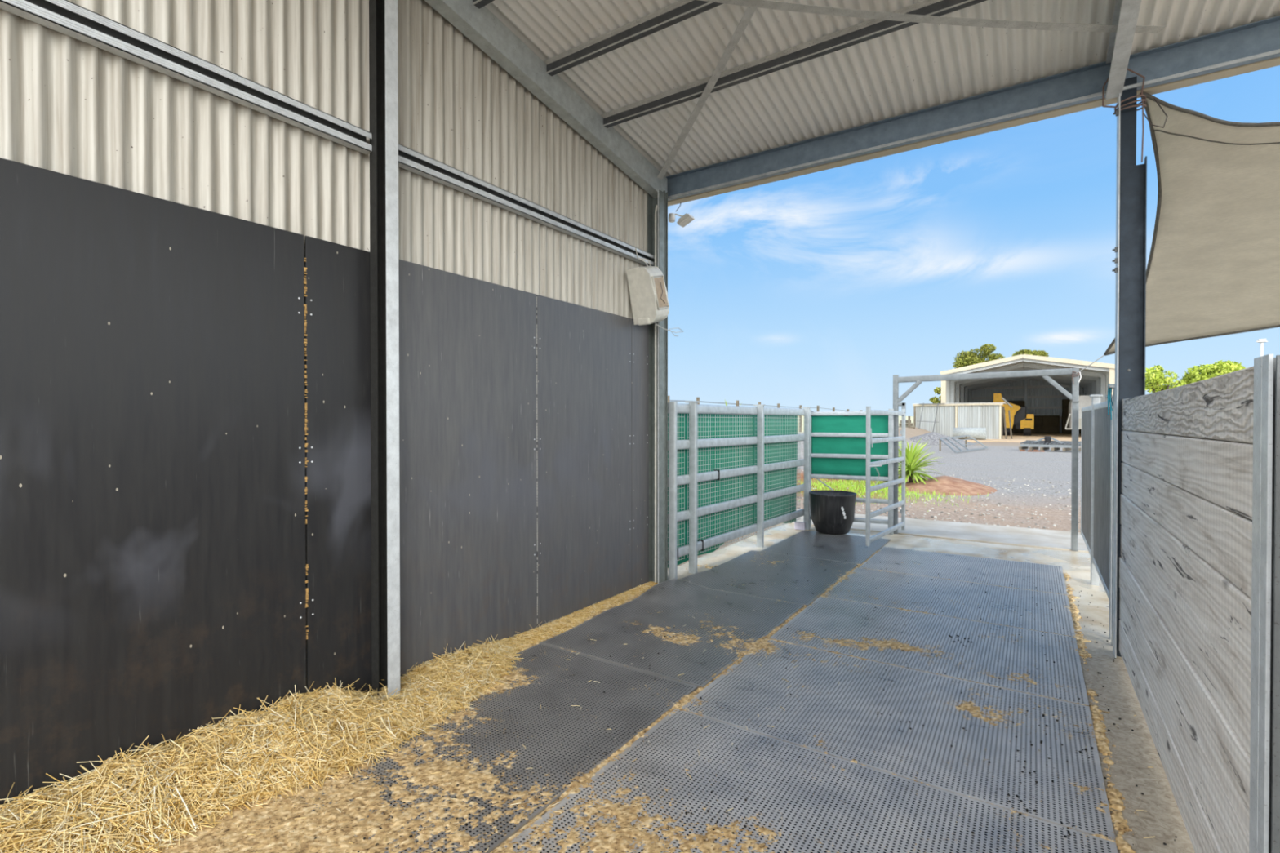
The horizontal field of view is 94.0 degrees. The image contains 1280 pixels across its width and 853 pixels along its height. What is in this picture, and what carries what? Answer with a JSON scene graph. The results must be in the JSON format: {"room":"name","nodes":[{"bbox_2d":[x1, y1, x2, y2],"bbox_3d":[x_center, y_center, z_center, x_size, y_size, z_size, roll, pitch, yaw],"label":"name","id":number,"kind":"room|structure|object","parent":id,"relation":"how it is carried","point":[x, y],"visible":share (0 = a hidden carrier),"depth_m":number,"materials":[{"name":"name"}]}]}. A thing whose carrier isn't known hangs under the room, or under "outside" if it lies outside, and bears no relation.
{"room":"horse stable","nodes":[
{"label":"horse stable","id":0,"kind":"room"},
{"bbox_2d":[0,0,647,694],"bbox_3d":[-1.304,-0.821,3.446,0.026,4.578,5.530,0,1,33],"label":"wall","id":1,"kind":"structure","parent":0,"point":[69,105],"depth_m":3.00,"materials":[{"name":"beige metal"}]},
{"bbox_2d":[0,157,306,808],"bbox_3d":[-1.958,0.272,2.401,0.015,2.388,1.196,0,1,33],"label":"panel","id":2,"kind":"object","parent":1,"relation":"attached to","point":[153,570],"visible":0.93,"depth_m":2.35,"materials":[{"name":"black rubber"}]},
{"bbox_2d":[0,0,372,154],"bbox_3d":[-2.100,-1.490,2.156,0.056,0.100,2.410,0,1,33],"label":"rail","id":3,"kind":"object","parent":1,"relation":"attached to","point":[66,17],"depth_m":2.45,"materials":[{"name":"silver metal"}]},
{"bbox_2d":[304,235,371,695],"bbox_3d":[-1.513,0.266,3.075,0.015,2.388,0.405,0,1,33],"label":"panel","id":4,"kind":"object","parent":1,"relation":"attached to","point":[338,316],"visible":0.81,"depth_m":3.04,"materials":[{"name":"black rubber"}]},
{"bbox_2d":[303,257,308,639],"bbox_3d":[-1.623,0.111,2.899,0.011,1.854,0.017,0,1,33],"label":"debris","id":5,"kind":"object","parent":4,"relation":"attached to","point":[304,268],"visible":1,"depth_m":2.90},
{"bbox_2d":[398,259,537,676],"bbox_3d":[-1.067,0.259,3.752,0.015,2.388,1.196,0,1,33],"label":"panel","id":6,"kind":"object","parent":1,"relation":"attached to","point":[468,367],"visible":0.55,"depth_m":3.71,"materials":[{"name":"black rubber"}]},
{"bbox_2d":[536,296,537,623],"bbox_3d":[-0.734,0.243,4.254,0.006,2.336,0.003,0,1,33],"label":"strip","id":7,"kind":"object","parent":6,"relation":"attached to","point":[536,296],"visible":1,"depth_m":4.26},
{"bbox_2d":[398,143,654,266],"bbox_3d":[-0.635,-1.516,4.378,0.056,0.100,2.765,0,1,33],"label":"rail","id":8,"kind":"object","parent":1,"relation":"attached to","point":[409,159],"depth_m":3.99,"materials":[{"name":"silver metal"}]},
{"bbox_2d":[635,247,648,266],"bbox_3d":[0.024,-1.478,5.249,0.137,0.184,0.018,0,1,-18],"label":"cable","id":9,"kind":"object","parent":8,"relation":"hanging from","point":[635,247],"visible":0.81,"depth_m":5.23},
{"bbox_2d":[536,294,631,627],"bbox_3d":[-0.405,0.250,4.755,0.015,2.388,1.192,0,1,33],"label":"panel","id":10,"kind":"object","parent":1,"relation":"attached to","point":[584,357],"visible":0.98,"depth_m":4.68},
{"bbox_2d":[631,318,648,588],"bbox_3d":[0.001,0.244,5.372,0.015,2.388,0.273,0,1,33],"label":"panel","id":11,"kind":"object","parent":1,"relation":"attached to","point":[640,334],"visible":0.98,"depth_m":5.37,"materials":[{"name":"grey rubber"}]},
{"bbox_2d":[626,266,669,325],"bbox_3d":[0.084,-1.153,5.227,0.264,0.531,0.339,0,1,33],"label":"wall-mounted box","id":12,"kind":"object","parent":1,"relation":"attached to","point":[648,293],"visible":1,"depth_m":5.15,"materials":[{"name":"white plastic"}]},
{"bbox_2d":[655,324,684,336],"bbox_3d":[0.283,-0.875,5.435,0.086,0.076,0.401,0,1,33],"label":"wire","id":13,"kind":"object","parent":12,"relation":"hanging from","point":[655,324],"visible":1,"depth_m":5.47,"materials":[{"name":"grey metal"}]},
{"bbox_2d":[662,190,667,581],"bbox_3d":[0.188,-0.361,5.563,0.135,3.620,0.050,0,1,33],"label":"steel column","id":14,"kind":"structure","parent":1,"relation":"attached to","point":[665,193],"depth_m":5.54,"materials":[{"name":"grey metal"}]},
{"bbox_2d":[516,523,1195,852],"bbox_3d":[2.250,1.589,1.202,8.550,0.200,12.460,0,1,33],"label":"floor","id":15,"kind":"structure","parent":0,"point":[1163,821],"depth_m":3.39,"materials":[{"name":"concrete"}]},
{"bbox_2d":[0,581,657,852],"bbox_3d":[-0.926,1.341,3.287,0.744,0.277,4.848,0,1,33],"label":"straw","id":16,"kind":"object","parent":15,"relation":"on","point":[142,803],"visible":0.95,"depth_m":2.43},
{"bbox_2d":[368,0,399,697],"bbox_3d":[-1.353,-0.587,3.160,0.145,4.115,0.072,0,1,33],"label":"steel column","id":17,"kind":"structure","parent":15,"relation":"on","point":[383,14],"depth_m":3.15,"materials":[{"name":"grey metal"}]},
{"bbox_2d":[278,643,697,852],"bbox_3d":[-0.663,1.465,2.918,1.185,0.014,1.790,0,1,33],"label":"rubber mat","id":18,"kind":"object","parent":15,"relation":"on","point":[582,738],"visible":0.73,"depth_m":2.88,"materials":[{"name":"black rubber"}]},
{"bbox_2d":[150,551,1155,852],"bbox_3d":[1.000,1.457,3.874,3.306,0.034,6.852,0,1,33],"label":"straw","id":19,"kind":"object","parent":15,"relation":"on","point":[275,828],"visible":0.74,"depth_m":2.28,"materials":[{"name":"beige plant"}]},
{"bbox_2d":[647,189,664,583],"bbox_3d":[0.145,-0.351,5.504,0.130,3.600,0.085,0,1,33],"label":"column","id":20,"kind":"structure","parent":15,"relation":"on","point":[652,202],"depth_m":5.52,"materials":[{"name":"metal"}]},
{"bbox_2d":[424,0,666,197],"bbox_3d":[-1.258,-2.579,3.351,0.095,0.976,5.350,0,1,33],"label":"rafter","id":21,"kind":"object","parent":20,"relation":"attached to","point":[481,25],"visible":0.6,"depth_m":4.19,"materials":[{"name":"metal"}]},
{"bbox_2d":[657,6,756,178],"bbox_3d":[0.447,-2.370,4.343,0.055,0.240,2.264,0,1,-14],"label":"strap","id":22,"kind":"object","parent":21,"relation":"attached to","point":[749,11],"visible":0.96,"depth_m":4.14,"materials":[{"name":"grey metal"}]},
{"bbox_2d":[654,204,657,582],"bbox_3d":[0.149,-0.296,5.460,0.033,3.452,0.018,0,1,-38],"label":"conduit","id":23,"kind":"object","parent":20,"relation":"attached to","point":[656,206],"visible":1,"depth_m":5.45,"materials":[{"name":"white plastic"}]},
{"bbox_2d":[667,203,694,226],"bbox_3d":[0.391,-2.053,5.710,0.214,0.244,0.164,0,1,33],"label":"light","id":24,"kind":"object","parent":20,"relation":"attached to","point":[685,220],"visible":0.97,"depth_m":5.69,"materials":[{"name":"white plastic"}]},
{"bbox_2d":[542,578,804,688],"bbox_3d":[0.333,1.423,4.406,1.210,0.070,1.770,0,1,33],"label":"rubber mat","id":25,"kind":"object","parent":15,"relation":"on","point":[673,597],"visible":0.97,"depth_m":4.27,"materials":[{"name":"black rubber"}]},
{"bbox_2d":[182,551,1177,852],"bbox_3d":[1.150,1.454,3.576,3.096,0.023,6.219,0,1,33],"label":"crumbs","id":26,"kind":"object","parent":15,"relation":"on","point":[877,712],"visible":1,"depth_m":2.68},
{"bbox_2d":[667,400,811,580],"bbox_3d":[1.298,0.588,6.941,0.141,1.695,3.406,0,1,37],"label":"rail fence","id":27,"kind":"object","parent":15,"relation":"on","point":[674,408],"visible":0.94,"depth_m":6.56,"materials":[{"name":"metal"}]},
{"bbox_2d":[667,413,797,568],"bbox_3d":[1.221,0.595,7.016,0.030,1.519,3.217,0,1,37],"label":"cloth","id":28,"kind":"object","parent":27,"relation":"attached to","point":[718,416],"visible":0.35,"depth_m":6.67,"materials":[{"name":"green fabric"}]},
{"bbox_2d":[680,550,857,606],"bbox_3d":[1.316,1.419,5.830,1.184,0.051,1.670,0,1,33],"label":"rubber mat","id":29,"kind":"object","parent":15,"relation":"on","point":[811,570],"visible":1,"depth_m":5.69,"materials":[{"name":"black rubber"}]},
{"bbox_2d":[794,521,805,529],"bbox_3d":[2.197,1.364,8.195,0.140,0.100,0.040,0,1,33],"label":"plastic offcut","id":30,"kind":"object","parent":15,"relation":"on","point":[797,525],"visible":1,"depth_m":8.18,"materials":[{"name":"white plastic"}]},
{"bbox_2d":[503,708,1117,852],"bbox_3d":[0.601,1.472,2.091,1.784,0.014,1.200,0,1,33],"label":"rubber mat","id":31,"kind":"object","parent":15,"relation":"on","point":[872,801],"visible":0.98,"depth_m":2.31,"materials":[{"name":"grey rubber"}]},
{"bbox_2d":[760,530,890,564],"bbox_3d":[2.256,1.426,7.144,1.107,0.014,1.540,0,1,33],"label":"rubber mat","id":32,"kind":"object","parent":15,"relation":"on","point":[813,544],"visible":0.91,"depth_m":7.01,"materials":[{"name":"black rubber"}]},
{"bbox_2d":[808,489,856,534],"bbox_3d":[2.571,1.147,7.970,0.608,0.526,0.608,0,1,33],"label":"bucket","id":33,"kind":"object","parent":32,"relation":"on","point":[832,512],"visible":1,"depth_m":7.75,"materials":[{"name":"rubber"}]},
{"bbox_2d":[809,408,893,534],"bbox_3d":[2.842,0.595,8.122,1.125,1.660,0.065,0,1,26],"label":"rail fence","id":34,"kind":"object","parent":15,"relation":"on","point":[890,522],"visible":0.63,"depth_m":8.04,"materials":[{"name":"metal"}]},
{"bbox_2d":[816,478,834,490],"bbox_3d":[2.572,0.803,8.314,0.280,0.214,0.018,0,1,12],"label":"rod","id":35,"kind":"object","parent":34,"relation":"attached to","point":[816,478],"visible":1,"depth_m":8.30,"materials":[{"name":"metal"}]},
{"bbox_2d":[811,415,888,476],"bbox_3d":[2.873,0.270,8.154,1.062,0.850,0.015,0,1,26],"label":"cloth","id":36,"kind":"object","parent":34,"relation":"attached to","point":[820,424],"visible":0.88,"depth_m":8.18,"materials":[{"name":"green fabric"}]},
{"bbox_2d":[682,638,1115,841],"bbox_3d":[1.271,1.463,3.092,1.767,0.014,1.190,0,1,33],"label":"rubber mat","id":37,"kind":"object","parent":15,"relation":"on","point":[844,708],"visible":0.98,"depth_m":2.90,"materials":[{"name":"grey rubber"}]},
{"bbox_2d":[769,595,1088,705],"bbox_3d":[1.936,1.454,4.085,1.750,0.014,1.180,0,1,33],"label":"rubber mat","id":38,"kind":"object","parent":15,"relation":"on","point":[1066,668],"visible":0.98,"depth_m":3.95,"materials":[{"name":"grey rubber"}]},
{"bbox_2d":[825,567,1075,636],"bbox_3d":[2.598,1.445,5.074,1.734,0.014,1.180,0,1,33],"label":"rubber mat","id":39,"kind":"object","parent":15,"relation":"on","point":[895,587],"visible":0.98,"depth_m":4.99,"materials":[{"name":"grey rubber"}]},
{"bbox_2d":[859,546,1066,594],"bbox_3d":[3.265,1.436,6.071,1.717,0.014,1.200,0,1,33],"label":"rubber mat","id":40,"kind":"object","parent":15,"relation":"on","point":[1046,578],"visible":1,"depth_m":6.00,"materials":[{"name":"grey rubber"}]},
{"bbox_2d":[1089,394,1102,586],"bbox_3d":[4.170,0.580,5.461,0.090,1.740,0.100,0,1,33],"label":"post","id":41,"kind":"object","parent":15,"relation":"on","point":[1095,398],"visible":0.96,"depth_m":5.44,"materials":[{"name":"metal"}]},
{"bbox_2d":[1080,405,1091,555],"bbox_3d":[4.613,0.518,6.138,0.035,1.450,1.600,0,1,33],"label":"panel","id":42,"kind":"object","parent":41,"relation":"attached to","point":[1086,448],"visible":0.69,"depth_m":6.19,"materials":[{"name":"metal"}]},
{"bbox_2d":[1092,400,1111,599],"bbox_3d":[3.721,0.531,4.786,0.035,1.450,1.600,0,1,33],"label":"panel","id":43,"kind":"object","parent":41,"relation":"attached to","point":[1101,428],"visible":0.6,"depth_m":4.77,"materials":[{"name":"metal"}]},
{"bbox_2d":[1105,394,1112,639],"bbox_3d":[3.248,0.622,4.093,0.090,1.680,0.100,0,1,33],"label":"post","id":44,"kind":"object","parent":15,"relation":"on","point":[1111,420],"visible":0.37,"depth_m":4.08,"materials":[{"name":"metal"}]},
{"bbox_2d":[1108,384,1115,646],"bbox_3d":[3.171,0.593,3.976,0.090,1.740,0.100,0,1,33],"label":"post","id":45,"kind":"object","parent":15,"relation":"on","point":[1113,386],"visible":0.34,"depth_m":3.97,"materials":[{"name":"metal"}]},
{"bbox_2d":[1106,383,1113,419],"bbox_3d":[3.150,-0.166,3.969,0.066,0.240,0.078,0,1,33],"label":"rope","id":46,"kind":"object","parent":45,"relation":"hanging from","point":[1109,390],"visible":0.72,"depth_m":3.98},
{"bbox_2d":[1111,75,1146,657],"bbox_3d":[3.088,-0.365,3.782,0.162,3.660,0.140,0,1,33],"label":"steel post","id":47,"kind":"object","parent":15,"relation":"on","point":[1130,249],"visible":0.73,"depth_m":3.76,"materials":[{"name":"grey metal"}]},
{"bbox_2d":[665,15,1279,200],"bbox_3d":[2.571,-2.228,4.097,5.740,0.210,0.054,0,1,33],"label":"beam","id":48,"kind":"structure","parent":47,"relation":"attached to","point":[1258,41],"depth_m":4.17,"materials":[{"name":"metal"}]},
{"bbox_2d":[667,56,1279,206],"bbox_3d":[2.619,-2.232,4.206,5.880,0.215,0.140,0,1,33],"label":"flange","id":49,"kind":"object","parent":48,"relation":"attached to","point":[1273,62],"visible":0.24,"depth_m":4.25,"materials":[{"name":"grey metal"}]},
{"bbox_2d":[1105,0,1141,99],"bbox_3d":[1.527,-2.576,1.538,0.080,1.016,5.390,0,1,33],"label":"rafter","id":50,"kind":"object","parent":47,"relation":"attached to","point":[1126,13],"visible":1,"depth_m":3.42,"materials":[{"name":"grey metal"}]},
{"bbox_2d":[471,0,493,8],"bbox_3d":[1.275,-2.601,2.145,5.660,0.094,0.055,0,1,33],"label":"purlin","id":51,"kind":"structure","parent":50,"relation":"attached to","point":[478,3],"depth_m":3.62,"materials":[{"name":"metal"}]},
{"bbox_2d":[543,0,723,75],"bbox_3d":[1.638,-2.511,2.697,5.660,0.094,0.055,0,1,33],"label":"purlin","id":52,"kind":"structure","parent":50,"relation":"attached to","point":[680,11],"depth_m":3.80,"materials":[{"name":"metal"}]},
{"bbox_2d":[600,0,986,128],"bbox_3d":[2.001,-2.420,3.249,5.660,0.094,0.055,0,1,33],"label":"purlin","id":53,"kind":"structure","parent":50,"relation":"attached to","point":[871,28],"depth_m":3.90,"materials":[{"name":"metal"}]},
{"bbox_2d":[700,0,1165,33],"bbox_3d":[1.446,-2.384,3.397,3.065,0.238,0.060,0,1,0],"label":"strap","id":54,"kind":"object","parent":50,"relation":"attached to","point":[756,3],"visible":0.96,"depth_m":3.40,"materials":[{"name":"grey metal"}]},
{"bbox_2d":[1102,67,1146,162],"bbox_3d":[3.068,-1.946,3.786,0.224,0.623,0.160,0,1,33],"label":"rope","id":55,"kind":"object","parent":47,"relation":"attached to","point":[1144,100],"visible":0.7,"depth_m":3.71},
{"bbox_2d":[1143,97,1167,127],"bbox_3d":[3.184,-1.949,3.697,0.137,0.214,0.062,0,1,-11],"label":"cable loop","id":56,"kind":"object","parent":55,"relation":"hanging from","point":[1153,98],"visible":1,"depth_m":3.69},
{"bbox_2d":[1103,91,1279,355],"bbox_3d":[5.805,-1.411,3.904,4.273,1.432,3.154,0,1,33],"label":"shade sail","id":57,"kind":"object","parent":55,"relation":"attached to","point":[1213,268],"visible":0.84,"depth_m":4.65,"materials":[{"name":"fabric"}]},
{"bbox_2d":[1119,619,1222,852],"bbox_3d":[2.295,1.335,2.590,0.073,0.197,2.830,0,1,33],"label":"sleeper","id":58,"kind":"object","parent":15,"relation":"on","point":[1202,837],"visible":0.6,"depth_m":2.37,"materials":[{"name":"grey wood"}]},
{"bbox_2d":[1119,588,1249,852],"bbox_3d":[2.296,1.135,2.587,0.074,0.197,2.830,0,1,33],"label":"sleeper","id":59,"kind":"object","parent":58,"relation":"on","point":[1230,835],"visible":0.59,"depth_m":2.08,"materials":[{"name":"grey wood"}]},
{"bbox_2d":[1119,556,1249,838],"bbox_3d":[2.294,0.935,2.587,0.074,0.197,2.830,0,1,33],"label":"sleeper","id":60,"kind":"object","parent":59,"relation":"on","point":[1226,753],"visible":0.69,"depth_m":1.98,"materials":[{"name":"grey wood"}]},
{"bbox_2d":[1120,525,1250,754],"bbox_3d":[2.299,0.735,2.582,0.074,0.197,2.830,0,1,33],"label":"sleeper","id":61,"kind":"object","parent":60,"relation":"on","point":[1228,684],"visible":0.6,"depth_m":1.99,"materials":[{"name":"grey wood"}]},
{"bbox_2d":[1120,493,1251,678],"bbox_3d":[2.296,0.535,2.582,0.074,0.197,2.830,0,1,33],"label":"sleeper","id":62,"kind":"object","parent":61,"relation":"on","point":[1224,608],"visible":0.76,"depth_m":1.99,"materials":[{"name":"grey wood"}]},
{"bbox_2d":[1121,462,1252,597],"bbox_3d":[2.300,0.335,2.577,0.074,0.198,2.830,0,1,33],"label":"sleeper","id":63,"kind":"object","parent":62,"relation":"on","point":[1220,536],"visible":0.71,"depth_m":1.99,"materials":[{"name":"grey wood"}]},
{"bbox_2d":[1121,431,1253,520],"bbox_3d":[2.300,0.135,2.575,0.074,0.197,2.830,0,1,33],"label":"sleeper","id":64,"kind":"object","parent":63,"relation":"on","point":[1219,472],"visible":0.74,"depth_m":2.00,"materials":[{"name":"grey wood"}]},
{"bbox_2d":[1121,366,1253,443],"bbox_3d":[2.300,-0.066,2.573,0.074,0.200,2.830,0,1,33],"label":"sleeper","id":65,"kind":"object","parent":64,"relation":"on","point":[1220,407],"visible":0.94,"depth_m":1.98,"materials":[{"name":"grey wood"}]},
{"bbox_2d":[1248,354,1279,852],"bbox_3d":[1.481,0.662,1.350,0.113,1.650,0.131,0,1,33],"label":"wall post","id":66,"kind":"object","parent":15,"relation":"on","point":[1264,755],"visible":1,"depth_m":1.36,"materials":[{"name":"silver metal"}]},
{"bbox_2d":[484,0,1279,176],"bbox_3d":[1.100,-2.719,1.897,5.880,0.842,5.620,0,1,33],"label":"ceiling","id":67,"kind":"structure","parent":0,"point":[919,66],"depth_m":3.99,"materials":[{"name":"grey metal"}]},
{"bbox_2d":[776,508,1088,552],"bbox_3d":[5.613,1.527,7.346,9.700,0.210,1.380,0,1,33],"label":"apron slab","id":68,"kind":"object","parent":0,"point":[991,534],"depth_m":7.90,"materials":[{"name":"concrete"}]},
{"bbox_2d":[893,368,1079,551],"bbox_3d":[4.221,0.375,7.425,2.000,2.112,0.081,0,1,33],"label":"portal","id":69,"kind":"object","parent":68,"relation":"on","point":[1074,397],"visible":0.98,"depth_m":7.05,"materials":[{"name":"grey metal"}]},
{"bbox_2d":[865,406,906,546],"bbox_3d":[3.031,0.570,7.314,0.167,1.605,1.510,0,1,33],"label":"gate","id":70,"kind":"object","parent":69,"relation":"attached to","point":[868,515],"visible":1,"depth_m":7.11,"materials":[{"name":"metal"}]},
{"bbox_2d":[1071,371,1079,384],"bbox_3d":[5.031,-0.561,6.889,0.088,0.156,0.099,0,1,33],"label":"rope","id":71,"kind":"object","parent":69,"relation":"attached to","point":[1073,375],"visible":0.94,"depth_m":6.86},
{"bbox_2d":[1075,355,1104,382],"bbox_3d":[4.871,-0.616,6.440,0.037,0.236,0.902,0,1,21],"label":"rope","id":72,"kind":"object","parent":69,"relation":"attached to","point":[1103,355],"visible":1,"depth_m":6.61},
{"bbox_3d":[17.435,-0.534,46.994,0.179,1.483,0.169,0,1,33],"label":"fence post","id":73,"kind":"object","parent":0,"visible":0},
{"bbox_2d":[669,400,851,411],"bbox_3d":[8.973,-0.761,31.041,0.356,0.539,36.112,0,1,27],"label":"wire","id":74,"kind":"object","parent":73,"relation":"attached to","point":[669,400],"visible":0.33,"depth_m":19.23,"materials":[{"name":"grey metal"}]},
{"label":"outside","id":75,"kind":"structure","parent":0,"visible":0},
{"bbox_2d":[667,415,1081,570],"bbox_3d":[74.041,-2.302,166.773,460.000,4.640,480.000,0,1,33],"label":"ground","id":76,"kind":"structure","parent":75,"point":[1005,460],"depth_m":14.47,"materials":[{"name":"grey gravel"}]},
{"bbox_2d":[799,404,801,431],"bbox_3d":[7.801,-0.332,28.995,0.120,1.409,0.125,0,1,-34],"label":"fence post","id":77,"kind":"object","parent":76,"relation":"on","point":[800,406],"visible":0.6,"depth_m":28.95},
{"bbox_2d":[797,477,981,506],"bbox_3d":[5.321,1.365,13.718,4.685,0.141,7.518,0,1,33],"label":"grass","id":78,"kind":"structure","parent":76,"relation":"on","point":[833,483],"depth_m":13.13,"materials":[{"name":"green plant"}]},
{"bbox_2d":[898,416,915,428],"bbox_3d":[22.422,0.087,50.061,2.036,1.900,0.699,0,1,33],"label":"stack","id":79,"kind":"object","parent":76,"relation":"on","point":[908,423],"visible":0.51,"depth_m":49.98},
{"bbox_2d":[881,439,943,484],"bbox_3d":[6.183,0.929,13.756,1.622,1.394,1.631,0,1,33],"label":"plant","id":80,"kind":"object","parent":76,"relation":"on","point":[912,457],"visible":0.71,"depth_m":13.62,"materials":[{"name":"green plant"}]},
{"bbox_2d":[916,402,944,431],"bbox_3d":[24.867,-0.498,51.110,2.151,3.063,0.786,0,1,33],"label":"ladder","id":81,"kind":"object","parent":76,"relation":"on","point":[938,403],"visible":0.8,"depth_m":51.18,"materials":[{"name":"grey metal"}]},
{"bbox_2d":[928,386,941,403],"bbox_3d":[45.106,-2.679,89.947,2.843,6.756,2.459,0,1,33],"label":"tree","id":82,"kind":"object","parent":76,"relation":"on","point":[938,390],"visible":0.29,"depth_m":89.82,"materials":[{"name":"green plant"}]},
{"bbox_2d":[797,470,1080,531],"bbox_3d":[6.058,1.361,13.309,7.958,0.153,9.064,0,1,33],"label":"loose stones","id":83,"kind":"object","parent":76,"relation":"on","point":[1052,486],"visible":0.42,"depth_m":10.43},
{"bbox_2d":[909,431,976,445],"bbox_3d":[19.603,0.780,40.009,5.200,0.801,6.000,0,1,33],"label":"heap","id":84,"kind":"object","parent":76,"relation":"on","point":[932,438],"visible":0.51,"depth_m":38.44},
{"bbox_2d":[897,475,996,496],"bbox_3d":[6.942,1.283,13.668,2.200,0.281,3.200,0,1,33],"label":"earth mound","id":85,"kind":"object","parent":76,"relation":"on","point":[947,484],"visible":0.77,"depth_m":12.94,"materials":[{"name":"brown soil"}]},
{"bbox_2d":[938,435,987,453],"bbox_3d":[16.588,0.851,30.716,1.057,0.730,6.208,0,1,42],"label":"gate","id":86,"kind":"object","parent":76,"relation":"on","point":[965,436],"visible":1,"depth_m":30.12,"materials":[{"name":"grey metal"}]},
{"bbox_2d":[952,343,1004,368],"bbox_3d":[62.379,-7.370,109.850,8.414,15.732,9.085,0,1,33],"label":"tree","id":87,"kind":"object","parent":76,"relation":"on","point":[966,358],"visible":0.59,"depth_m":109.40,"materials":[{"name":"green plant"}]},
{"bbox_2d":[1011,348,1048,356],"bbox_3d":[73.103,-7.082,111.908,7.195,15.120,8.305,0,1,33],"label":"tree","id":88,"kind":"object","parent":76,"relation":"on","point":[1040,353],"visible":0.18,"depth_m":110.44,"materials":[{"name":"green plant"}]},
{"bbox_2d":[1019,449,1044,452],"bbox_3d":[19.652,1.216,29.906,1.035,0.095,0.722,0,1,33],"label":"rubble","id":89,"kind":"object","parent":76,"relation":"on","point":[1034,451],"visible":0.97,"depth_m":29.71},
{"bbox_2d":[1018,435,1081,451],"bbox_3d":[20.910,0.854,30.404,1.100,0.710,2.501,0,1,-41],"label":"implement","id":90,"kind":"object","parent":76,"relation":"on","point":[1047,443],"visible":0.87,"depth_m":30.36,"materials":[{"name":"metal"}]},
{"bbox_2d":[1145,364,1186,392],"bbox_3d":[52.465,-2.625,60.118,4.258,7.194,4.176,0,1,33],"label":"tree","id":91,"kind":"object","parent":76,"relation":"on","point":[1155,379],"visible":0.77,"depth_m":59.45,"materials":[{"name":"green plant"}]},
{"bbox_2d":[1180,360,1244,384],"bbox_3d":[58.639,-2.832,60.060,6.642,7.607,6.521,0,1,33],"label":"tree","id":92,"kind":"object","parent":76,"relation":"on","point":[1208,371],"visible":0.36,"depth_m":59.20,"materials":[{"name":"green plant"}]},
{"bbox_2d":[1255,338,1267,356],"bbox_3d":[52.053,-3.142,49.973,0.860,8.360,0.491,0,1,26],"label":"light pole","id":93,"kind":"object","parent":76,"relation":"on","point":[1260,341],"visible":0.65,"depth_m":49.87,"materials":[{"name":"white metal"}]},
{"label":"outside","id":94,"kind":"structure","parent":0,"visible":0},
{"bbox_2d":[964,432,1081,442],"bbox_3d":[37.983,0.971,59.114,12.650,0.065,38.500,0,1,33],"label":"ground","id":95,"kind":"structure","parent":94,"point":[1016,437],"depth_m":52.27,"materials":[{"name":"beige concrete"}]},
{"bbox_2d":[912,402,1006,439],"bbox_3d":[27.750,-0.435,51.893,6.900,3.110,3.600,0,1,33],"label":"fence","id":96,"kind":"object","parent":95,"relation":"on","point":[989,415],"visible":0.66,"depth_m":50.41,"materials":[{"name":"beige metal"}]},
{"bbox_2d":[952,427,986,439],"bbox_3d":[26.245,0.561,47.506,2.300,0.920,0.920,0,1,33],"label":"pipe","id":97,"kind":"object","parent":95,"relation":"on","point":[975,433],"visible":0.82,"depth_m":47.15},
{"bbox_2d":[1002,406,1007,439],"bbox_3d":[30.025,-0.304,49.077,0.320,2.709,0.120,0,1,33],"label":"leaning board","id":98,"kind":"object","parent":95,"relation":"on","point":[1003,407],"visible":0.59,"depth_m":49.02,"materials":[{"name":"wood"}]},
{"bbox_2d":[1008,409,1012,439],"bbox_3d":[30.867,-0.160,49.720,0.320,2.410,0.120,0,1,33],"label":"leaning board","id":99,"kind":"object","parent":95,"relation":"on","point":[1009,414],"visible":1,"depth_m":49.67,"materials":[{"name":"brown wood"}]},
{"bbox_2d":[1002,400,1024,432],"bbox_3d":[46.696,-1.200,74.898,2.700,3.985,1.520,0,1,33],"label":"stack","id":100,"kind":"object","parent":95,"relation":"on","point":[1021,403],"visible":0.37,"depth_m":74.01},
{"bbox_2d":[993,393,1034,435],"bbox_3d":[38.766,-1.247,61.871,3.500,4.350,4.000,0,1,33],"label":"yellow digger","id":101,"kind":"object","parent":95,"relation":"on","point":[1019,419],"visible":0.87,"depth_m":60.82,"materials":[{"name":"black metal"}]},
{"bbox_2d":[940,354,1115,433],"bbox_3d":[41.368,-2.817,64.213,13.218,7.447,26.600,0,1,33],"label":"shed","id":102,"kind":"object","parent":95,"relation":"on","point":[1040,397],"visible":0.36,"depth_m":67.30,"materials":[{"name":"beige paint"}]},
{"bbox_2d":[1026,415,1059,433],"bbox_3d":[48.885,-0.253,72.504,3.400,2.135,1.520,0,1,33],"label":"stack","id":103,"kind":"object","parent":95,"relation":"on","point":[1042,424],"visible":0.72,"depth_m":71.68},
{"bbox_2d":[1062,399,1081,433],"bbox_3d":[51.749,-1.216,71.206,2.200,4.085,2.120,0,1,33],"label":"stack","id":104,"kind":"object","parent":95,"relation":"on","point":[1065,402],"visible":0.34,"depth_m":70.84,"materials":[{"name":"black"}]},
{"bbox_2d":[1065,395,1091,429],"bbox_3d":[43.211,-0.990,58.349,2.899,3.900,5.990,0,1,33],"label":"truck","id":105,"kind":"object","parent":95,"relation":"on","point":[1084,401],"visible":0.12,"depth_m":56.38,"materials":[{"name":"metal"}]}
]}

